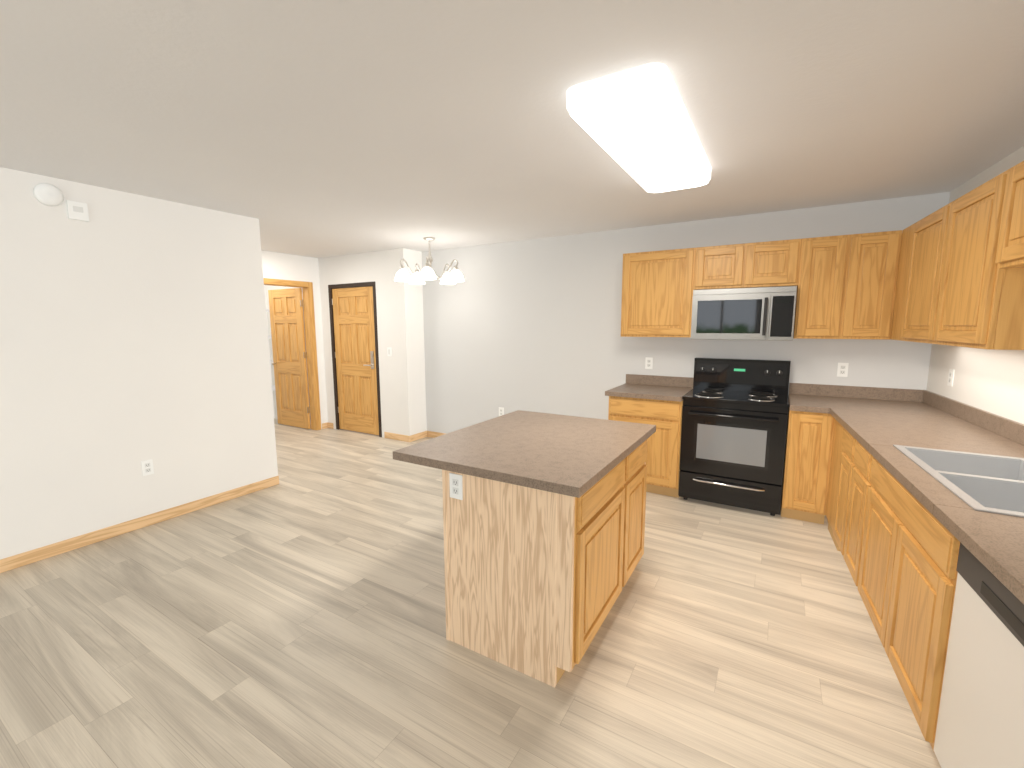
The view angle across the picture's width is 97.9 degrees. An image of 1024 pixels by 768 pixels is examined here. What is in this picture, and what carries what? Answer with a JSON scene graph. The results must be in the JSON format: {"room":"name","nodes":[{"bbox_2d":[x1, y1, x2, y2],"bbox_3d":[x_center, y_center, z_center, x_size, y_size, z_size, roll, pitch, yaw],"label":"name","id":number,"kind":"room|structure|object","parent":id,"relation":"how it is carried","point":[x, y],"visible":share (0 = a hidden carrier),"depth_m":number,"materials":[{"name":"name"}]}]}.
{"room":"kitchen","nodes":[
{"label":"kitchen","id":0,"kind":"room"},
{"bbox_2d":[0,167,278,572],"bbox_3d":[-3.584,0.029,2.042,0.132,2.460,5.010,4,9,30],"label":"wall","id":1,"kind":"structure","parent":0,"point":[133,331],"depth_m":3.22,"materials":[{"name":"paint"}]},
{"bbox_2d":[33,183,63,205],"bbox_3d":[-2.939,-1.203,2.834,0.039,0.136,0.136,4,9,30],"label":"smoke detector","id":2,"kind":"object","parent":1,"relation":"attached to","point":[47,194],"visible":1,"depth_m":2.82,"materials":[{"name":"white plastic"}]},
{"bbox_2d":[66,200,88,221],"bbox_3d":[-2.879,-1.146,2.958,0.024,0.115,0.100,4,9,30],"label":"fire alarm strobe","id":3,"kind":"object","parent":1,"relation":"attached to","point":[77,210],"visible":1,"depth_m":2.95,"materials":[{"name":"white plastic"}]},
{"bbox_2d":[141,459,153,475],"bbox_3d":[-2.767,0.635,3.389,0.008,0.115,0.070,4,9,30],"label":"electrical outlet","id":4,"kind":"object","parent":1,"relation":"attached to","point":[147,467],"visible":1,"depth_m":3.39,"materials":[{"name":"white plastic"}]},
{"bbox_2d":[264,285,273,412],"bbox_3d":[-4.317,-0.577,6.632,0.120,2.460,1.620,4,9,30],"label":"wall","id":5,"kind":"structure","parent":0,"point":[264,285],"depth_m":7.20,"materials":[{"name":"paint"}]},
{"bbox_2d":[266,309,274,390],"bbox_3d":[-4.093,-0.470,6.513,0.380,1.238,1.360,4,9,30],"label":"wire","id":6,"kind":"object","parent":5,"relation":"attached to","point":[270,337],"visible":0.1,"depth_m":6.83,"materials":[{"name":"white"}]},
{"bbox_2d":[261,250,327,428],"bbox_3d":[-4.541,-0.179,3.639,0.120,2.460,6.800,4,9,30],"label":"wall","id":7,"kind":"structure","parent":0,"point":[281,266],"depth_m":6.23,"materials":[{"name":"paint"}]},
{"bbox_2d":[268,288,310,428],"bbox_3d":[-3.311,-0.367,6.575,0.764,2.028,0.107,4,9,30],"label":"closet door","id":8,"kind":"structure","parent":7,"relation":"in","point":[289,363],"depth_m":6.57,"materials":[{"name":"brown wood"}]},
{"bbox_2d":[263,278,320,429],"bbox_3d":[-3.099,-0.332,6.052,0.134,2.118,0.936,4,9,30],"label":"door frame","id":9,"kind":"structure","parent":7,"relation":"attached to","point":[310,338],"depth_m":6.36,"materials":[{"name":"brown wood"}]},
{"bbox_2d":[322,423,327,428],"bbox_3d":[-2.773,0.619,6.607,0.011,0.085,0.091,4,9,30],"label":"baseboard","id":10,"kind":"structure","parent":7,"relation":"attached to","point":[324,425],"depth_m":6.60,"materials":[{"name":"brown wood"}]},
{"bbox_2d":[265,249,402,437],"bbox_3d":[-2.648,-0.567,6.513,2.870,2.460,0.120,4,9,30],"label":"wall","id":11,"kind":"structure","parent":0,"point":[379,268],"depth_m":5.93,"materials":[{"name":"paint"}]},
{"bbox_2d":[327,422,333,428],"bbox_3d":[-2.695,0.616,6.623,0.129,0.085,0.011,4,9,30],"label":"baseboard","id":12,"kind":"structure","parent":11,"relation":"attached to","point":[330,425],"depth_m":6.61,"materials":[{"name":"brown wood"}]},
{"bbox_2d":[328,281,381,436],"bbox_3d":[-2.157,-0.342,6.240,0.944,2.082,0.116,4,9,30],"label":"door frame","id":13,"kind":"structure","parent":11,"relation":"attached to","point":[350,285],"depth_m":6.12,"materials":[{"name":"black wood"}]},
{"bbox_2d":[332,286,378,434],"bbox_3d":[-2.187,-0.314,6.202,0.840,2.013,0.101,4,9,30],"label":"entry door","id":14,"kind":"structure","parent":11,"relation":"in","point":[354,331],"depth_m":6.21,"materials":[{"name":"brown wood"}]},
{"bbox_2d":[387,347,391,355],"bbox_3d":[-1.603,-0.419,5.829,0.070,0.115,0.010,4,9,30],"label":"light switch","id":15,"kind":"object","parent":11,"relation":"attached to","point":[389,352],"visible":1,"depth_m":5.83,"materials":[{"name":"white plastic"}]},
{"bbox_2d":[384,432,409,441],"bbox_3d":[-1.530,0.704,5.936,0.462,0.085,0.011,4,9,30],"label":"baseboard","id":16,"kind":"structure","parent":11,"relation":"attached to","point":[400,437],"depth_m":5.93,"materials":[{"name":"brown wood"}]},
{"bbox_2d":[396,248,426,435],"bbox_3d":[-1.278,-0.490,5.898,0.120,2.460,0.455,4,9,30],"label":"wall","id":17,"kind":"structure","parent":0,"point":[411,344],"depth_m":5.78,"materials":[{"name":"paint"}]},
{"bbox_2d":[410,431,426,441],"bbox_3d":[-1.250,0.699,5.965,0.011,0.085,0.344,4,9,30],"label":"baseboard return","id":18,"kind":"object","parent":17,"relation":"attached to","point":[417,436],"visible":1,"depth_m":5.96,"materials":[{"name":"brown wood"}]},
{"bbox_2d":[0,418,940,767],"bbox_3d":[-1.843,1.246,2.409,9.150,0.060,7.535,4,9,30],"label":"floor","id":19,"kind":"structure","parent":0,"point":[294,616],"depth_m":2.08,"materials":[{"name":"laminate"}]},
{"bbox_2d":[393,410,655,687],"bbox_3d":[0.148,0.739,2.476,0.960,0.915,1.210,4,9,30],"label":"kitchen island","id":20,"kind":"object","parent":19,"relation":"on","point":[544,526],"visible":1,"depth_m":1.99,"materials":[{"name":"brown wood"}]},
{"bbox_2d":[449,473,462,499],"bbox_3d":[-0.255,0.465,2.024,0.070,0.115,0.008,4,9,30],"label":"electrical outlet","id":21,"kind":"object","parent":20,"relation":"attached to","point":[456,487],"visible":1,"depth_m":2.02,"materials":[{"name":"white plastic"}]},
{"bbox_2d":[605,374,693,497],"bbox_3d":[1.296,0.456,4.218,0.660,1.010,0.659,4,9,30],"label":"base cabinet","id":22,"kind":"object","parent":19,"relation":"on","point":[657,401],"visible":0.56,"depth_m":3.92,"materials":[{"name":"brown wood"}]},
{"bbox_2d":[678,357,790,515],"bbox_3d":[1.894,0.409,3.815,0.762,1.205,0.668,4,9,30],"label":"stove","id":23,"kind":"object","parent":19,"relation":"on","point":[734,429],"visible":1,"depth_m":3.64,"materials":[{"name":"black metal"}]},
{"bbox_2d":[781,395,832,523],"bbox_3d":[2.364,0.602,3.599,0.282,0.875,0.620,4,9,30],"label":"base cabinet","id":24,"kind":"object","parent":19,"relation":"on","point":[806,463],"depth_m":3.34,"materials":[{"name":"brown wood"}]},
{"bbox_2d":[789,395,960,418],"bbox_3d":[2.644,0.170,3.371,0.939,0.040,0.659,4,9,30],"label":"countertop","id":25,"kind":"structure","parent":24,"relation":"on","point":[819,404],"depth_m":3.31,"materials":[{"name":"brown laminate"}]},
{"bbox_2d":[821,423,840,534],"bbox_3d":[2.509,0.691,2.925,0.661,0.875,0.438,4,9,30],"label":"base cabinet","id":26,"kind":"object","parent":19,"relation":"on","point":[835,443],"depth_m":3.20,"materials":[{"name":"brown wood"}]},
{"bbox_2d":[831,439,852,550],"bbox_3d":[2.340,0.733,2.613,0.677,0.875,0.424,4,9,30],"label":"base cabinet","id":27,"kind":"object","parent":19,"relation":"on","point":[844,457],"depth_m":2.83,"materials":[{"name":"brown wood"}]},
{"bbox_2d":[841,447,969,642],"bbox_3d":[2.181,0.776,2.297,0.679,0.875,0.434,4,9,30],"label":"base cabinet","id":28,"kind":"object","parent":19,"relation":"on","point":[901,526],"depth_m":1.84,"materials":[{"name":"brown wood"}]},
{"bbox_2d":[829,407,1023,603],"bbox_3d":[1.978,0.375,1.842,0.881,0.040,2.674,4,9,30],"label":"countertop","id":29,"kind":"structure","parent":28,"relation":"on","point":[996,540],"depth_m":2.20,"materials":[{"name":"brown laminate"}]},
{"bbox_2d":[893,445,1023,516],"bbox_3d":[1.904,0.314,1.694,0.492,0.465,0.899,4,8,27],"label":"sink","id":30,"kind":"object","parent":29,"relation":"in","point":[986,483],"visible":0.56,"depth_m":1.79,"materials":[{"name":"silver metal"}]},
{"bbox_2d":[934,542,1023,767],"bbox_3d":[1.536,0.953,1.003,0.697,0.868,0.610,4,9,30],"label":"dishwasher","id":31,"kind":"object","parent":19,"relation":"on","point":[980,722],"visible":0.81,"depth_m":1.23,"materials":[{"name":"white metal"}]},
{"bbox_2d":[0,0,1023,257],"bbox_3d":[-1.851,-1.252,2.078,9.150,0.060,7.535,4,9,30],"label":"ceiling","id":32,"kind":"structure","parent":0,"point":[318,128],"depth_m":1.94,"materials":[{"name":"paint"}]},
{"bbox_2d":[394,237,463,284],"bbox_3d":[-0.890,-1.369,4.942,0.755,0.468,0.729,4,9,30],"label":"chandelier","id":33,"kind":"object","parent":32,"relation":"hanging from","point":[427,272],"visible":1,"depth_m":4.84,"materials":[{"name":"white glass"}]},
{"bbox_2d":[566,63,710,192],"bbox_3d":[0.727,-1.214,2.300,0.400,0.089,1.380,4,9,30],"label":"ceiling light","id":34,"kind":"object","parent":32,"relation":"attached to","point":[636,124],"visible":1,"depth_m":1.95,"materials":[{"name":"white plastic"}]},
{"bbox_2d":[422,192,949,433],"bbox_3d":[1.034,-0.342,4.728,5.060,2.460,0.120,4,9,30],"label":"wall","id":35,"kind":"structure","parent":0,"point":[533,325],"depth_m":4.79,"materials":[{"name":"paint"}]},
{"bbox_2d":[427,431,445,437],"bbox_3d":[0.011,0.768,5.413,2.721,0.085,0.011,4,9,30],"label":"baseboard","id":36,"kind":"structure","parent":35,"relation":"attached to","point":[432,434],"depth_m":6.04,"materials":[{"name":"brown wood"}]},
{"bbox_2d":[499,407,503,415],"bbox_3d":[-0.131,0.343,5.443,0.070,0.115,0.008,4,9,30],"label":"electrical outlet","id":37,"kind":"object","parent":35,"relation":"attached to","point":[501,411],"visible":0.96,"depth_m":5.44,"materials":[{"name":"white plastic"}]},
{"bbox_2d":[645,357,652,368],"bbox_3d":[1.371,-0.208,4.468,0.070,0.115,0.008,4,9,30],"label":"electrical outlet","id":38,"kind":"object","parent":35,"relation":"attached to","point":[648,362],"visible":1,"depth_m":4.46,"materials":[{"name":"white plastic"}]},
{"bbox_2d":[621,248,696,336],"bbox_3d":[1.381,-0.830,4.171,0.637,0.770,0.319,4,9,30],"label":"upper cabinet","id":39,"kind":"object","parent":35,"relation":"attached to","point":[658,286],"depth_m":4.03,"materials":[{"name":"brown wood"}]},
{"bbox_2d":[693,238,804,289],"bbox_3d":[1.983,-0.990,3.789,0.766,0.355,0.319,4,9,30],"label":"upper cabinet","id":40,"kind":"object","parent":35,"relation":"attached to","point":[769,263],"depth_m":3.63,"materials":[{"name":"brown wood"}]},
{"bbox_2d":[691,286,796,340],"bbox_3d":[1.963,-0.593,3.805,0.756,0.423,0.436,4,9,30],"label":"microwave","id":41,"kind":"object","parent":40,"relation":"attached to","point":[762,313],"visible":1,"depth_m":3.64,"materials":[{"name":"silver metal"}]},
{"bbox_2d":[793,231,888,338],"bbox_3d":[2.570,-0.740,3.470,0.598,0.770,0.319,4,9,30],"label":"upper cabinet","id":42,"kind":"object","parent":35,"relation":"attached to","point":[838,296],"depth_m":3.35,"materials":[{"name":"brown wood"}]},
{"bbox_2d":[837,363,848,376],"bbox_3d":[2.721,-0.117,3.671,0.070,0.115,0.008,4,9,30],"label":"electrical outlet","id":43,"kind":"object","parent":35,"relation":"attached to","point":[842,370],"visible":1,"depth_m":3.67,"materials":[{"name":"white plastic"}]},
{"bbox_2d":[789,383,928,402],"bbox_3d":[2.787,0.065,3.646,0.892,0.095,0.020,4,9,30],"label":"backsplash","id":44,"kind":"structure","parent":35,"relation":"attached to","point":[910,395],"depth_m":3.61,"materials":[{"name":"brown laminate"}]},
{"bbox_2d":[926,146,1023,423],"bbox_3d":[1.621,0.257,0.198,0.120,2.460,7.401,4,8,27],"label":"wall","id":45,"kind":"structure","parent":0,"point":[990,381],"depth_m":2.67,"materials":[{"name":"paint"}]},
{"bbox_2d":[877,224,912,340],"bbox_3d":[2.808,-0.675,2.970,0.474,0.770,0.342,4,9,30],"label":"upper cabinet","id":46,"kind":"object","parent":45,"relation":"attached to","point":[896,242],"depth_m":3.18,"materials":[{"name":"brown wood"}]},
{"bbox_2d":[901,215,928,341],"bbox_3d":[2.620,-0.623,2.583,0.399,0.770,0.638,4,9,30],"label":"upper cabinet","id":47,"kind":"object","parent":45,"relation":"attached to","point":[920,234],"depth_m":2.83,"materials":[{"name":"brown wood"}]},
{"bbox_2d":[947,369,954,386],"bbox_3d":[2.987,-0.044,3.038,0.008,0.115,0.070,4,8,27],"label":"electrical outlet","id":48,"kind":"object","parent":45,"relation":"attached to","point":[950,377],"visible":1,"depth_m":3.03,"materials":[{"name":"white plastic"}]},
{"bbox_2d":[917,174,1023,349],"bbox_3d":[2.364,-0.566,2.158,0.399,0.770,0.643,4,9,30],"label":"upper cabinet","id":49,"kind":"object","parent":45,"relation":"attached to","point":[951,273],"depth_m":2.16,"materials":[{"name":"brown wood"}]},
{"bbox_2d":[989,161,1023,272],"bbox_3d":[2.127,-0.667,1.601,0.381,0.420,0.525,4,9,30],"label":"upper cabinet","id":50,"kind":"object","parent":45,"relation":"attached to","point":[1007,256],"depth_m":1.86,"materials":[{"name":"brown wood"}]}
]}

